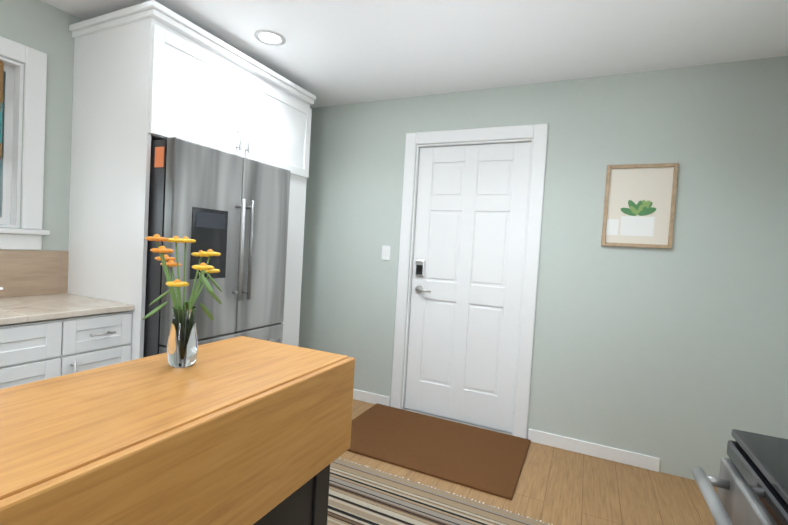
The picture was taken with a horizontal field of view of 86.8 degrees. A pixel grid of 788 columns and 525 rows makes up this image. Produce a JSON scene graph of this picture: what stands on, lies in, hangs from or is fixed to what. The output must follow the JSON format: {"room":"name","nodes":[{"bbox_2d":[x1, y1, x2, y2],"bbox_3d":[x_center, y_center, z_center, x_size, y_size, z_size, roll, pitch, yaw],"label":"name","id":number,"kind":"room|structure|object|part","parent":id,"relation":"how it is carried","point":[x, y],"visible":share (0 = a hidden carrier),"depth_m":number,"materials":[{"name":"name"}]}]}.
{"room":"kitchen","nodes":[
{"label":"kitchen","id":0,"kind":"room"},
{"bbox_2d":[0,0,82,297],"bbox_3d":[-2.190,-0.137,1.740,0.150,2.440,4.970,4,2,25],"label":"wall","id":1,"kind":"structure","parent":0,"point":[40,25],"depth_m":2.24,"materials":[{"name":"paint"}]},
{"bbox_2d":[0,36,49,249],"bbox_3d":[-2.196,-0.576,1.540,0.150,1.030,1.530,4,2,25],"label":"kitchen window","id":2,"kind":"structure","parent":1,"relation":"in","point":[11,90],"depth_m":2.12,"materials":[{"name":"white wood"}]},
{"bbox_2d":[0,36,3,160],"bbox_3d":[-2.200,-0.740,1.510,0.053,0.484,1.215,4,2,25],"label":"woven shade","id":3,"kind":"object","parent":2,"relation":"attached to","point":[1,58],"depth_m":2.05,"materials":[{"name":"multicoloured fabric"}]},
{"bbox_3d":[-2.238,-0.589,1.560,0.004,0.728,1.208,4,2,25],"label":"glass","id":4,"kind":"part","parent":2,"relation":"part of","materials":[{"name":"multicoloured"}]},
{"bbox_2d":[41,0,787,107],"bbox_3d":[-1.265,-1.260,-0.974,3.970,0.100,9.080,4,2,25],"label":"ceiling","id":5,"kind":"structure","parent":0,"point":[334,52],"depth_m":2.26,"materials":[{"name":"white paint"}]},
{"bbox_2d":[254,30,285,45],"bbox_3d":[-0.714,-1.294,2.402,0.175,0.004,0.175,4,2,19],"label":"recessed light","id":6,"kind":"object","parent":5,"relation":"in","point":[269,37],"visible":1,"depth_m":2.38,"materials":[{"name":"white"}]},
{"bbox_2d":[338,399,717,524],"bbox_3d":[-1.411,1.275,-0.884,3.970,0.100,9.080,4,2,25],"label":"floor","id":7,"kind":"structure","parent":0,"point":[556,486],"depth_m":2.28,"materials":[{"name":"brown wood"}]},
{"bbox_2d":[0,314,83,388],"bbox_3d":[-1.899,0.670,1.614,0.587,0.872,0.871,4,2,25],"label":"base cabinet","id":8,"kind":"object","parent":7,"relation":"on","point":[54,332],"depth_m":1.75,"materials":[{"name":"white wood"}]},
{"bbox_2d":[0,294,133,325],"bbox_3d":[-2.230,0.220,0.773,0.640,0.028,3.176,4,2,25],"label":"countertop","id":9,"kind":"structure","parent":8,"relation":"on","point":[23,307],"depth_m":1.94,"materials":[{"name":"beige stone"}]},
{"bbox_2d":[0,287,3,300],"bbox_3d":[-1.897,0.149,1.997,0.063,0.065,0.024,4,2,25],"label":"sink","id":10,"kind":"object","parent":9,"relation":"in","point":[1,288],"depth_m":2.00,"materials":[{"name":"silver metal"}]},
{"bbox_2d":[80,310,131,371],"bbox_3d":[-1.684,0.666,2.072,0.587,0.872,0.367,4,2,25],"label":"base cabinet","id":11,"kind":"object","parent":7,"relation":"on","point":[105,339],"depth_m":1.99,"materials":[{"name":"white wood"}]},
{"bbox_2d":[67,0,315,359],"bbox_3d":[-1.170,-0.083,2.715,0.870,2.380,1.300,4,2,25],"label":"enclosure","id":12,"kind":"object","parent":7,"relation":"on","point":[182,127],"visible":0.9,"depth_m":2.24,"materials":[{"name":"white wood"}]},
{"bbox_2d":[347,404,530,499],"bbox_3d":[0.235,1.182,2.753,1.190,0.016,0.765,4,2,25],"label":"door mat","id":13,"kind":"object","parent":7,"relation":"on","point":[484,460],"visible":0.81,"depth_m":2.65,"materials":[{"name":"brown fabric"}]},
{"bbox_2d":[327,458,552,524],"bbox_3d":[-0.571,1.198,1.041,2.452,0.012,2.840,4,2,25],"label":"striped rug","id":14,"kind":"object","parent":7,"relation":"on","point":[359,494],"visible":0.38,"depth_m":2.06,"materials":[{"name":"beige fabric"}]},
{"bbox_2d":[0,336,354,524],"bbox_3d":[-0.633,0.742,0.922,0.495,0.896,1.221,4,2,25],"label":"island cart","id":15,"kind":"object","parent":14,"relation":"on","point":[241,430],"visible":1,"depth_m":0.89,"materials":[{"name":"brown wood"}]},
{"bbox_2d":[142,234,221,367],"bbox_3d":[-0.584,0.105,1.163,0.244,0.360,0.226,4,2,25],"label":"vase","id":16,"kind":"object","parent":15,"relation":"on","point":[182,346],"visible":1,"depth_m":1.14,"materials":[{"name":"clear glass"}]},
{"bbox_2d":[691,429,787,524],"bbox_3d":[0.821,0.843,0.446,0.818,0.922,0.767,4,2,25],"label":"range","id":17,"kind":"object","parent":7,"relation":"on","point":[751,482],"visible":1,"depth_m":0.78,"materials":[{"name":"silver metal"}]},
{"bbox_2d":[298,56,787,479],"bbox_3d":[0.627,-0.022,3.080,3.820,2.440,0.150,4,2,25],"label":"wall","id":18,"kind":"structure","parent":0,"point":[674,359],"depth_m":2.62,"materials":[{"name":"paint"}]},
{"bbox_2d":[353,389,389,405],"bbox_3d":[-0.310,1.091,3.441,0.610,0.084,0.012,4,2,25],"label":"baseboard","id":19,"kind":"structure","parent":18,"relation":"attached to","point":[364,396],"depth_m":3.38,"materials":[{"name":"white wood"}]},
{"bbox_2d":[382,245,390,259],"bbox_3d":[-0.063,-0.078,3.316,0.075,0.115,0.010,4,2,25],"label":"switch plate","id":20,"kind":"object","parent":18,"relation":"attached to","point":[386,250],"visible":1,"depth_m":3.31,"materials":[{"name":"white plastic"}]},
{"bbox_2d":[403,142,531,434],"bbox_3d":[0.529,0.164,3.112,0.834,2.054,0.180,4,2,25],"label":"entry door","id":21,"kind":"structure","parent":18,"relation":"in","point":[470,225],"depth_m":3.07,"materials":[{"name":"white wood"}]},
{"bbox_2d":[390,123,548,438],"bbox_3d":[0.534,0.111,3.115,1.040,2.160,0.168,4,2,25],"label":"door frame","id":22,"kind":"structure","parent":18,"relation":"attached to","point":[537,134],"depth_m":2.91,"materials":[{"name":"white wood"}]},
{"bbox_2d":[528,429,659,471],"bbox_3d":[1.271,1.209,2.699,0.770,0.084,0.012,4,2,25],"label":"baseboard","id":23,"kind":"structure","parent":18,"relation":"attached to","point":[643,461],"depth_m":2.68,"materials":[{"name":"white wood"}]},
{"bbox_2d":[601,163,678,248],"bbox_3d":[1.508,-0.349,2.569,0.380,0.510,0.022,4,2,25],"label":"picture","id":24,"kind":"object","parent":18,"relation":"attached to","point":[639,204],"visible":0.98,"depth_m":2.56,"materials":[{"name":"brown wood"}]},
{"bbox_2d":[781,369,787,438],"bbox_3d":[0.355,0.136,-1.806,0.150,2.440,8.930,4,2,25],"label":"wall","id":25,"kind":"structure","parent":0,"point":[784,434],"depth_m":2.27,"materials":[{"name":"paint"}]}
]}

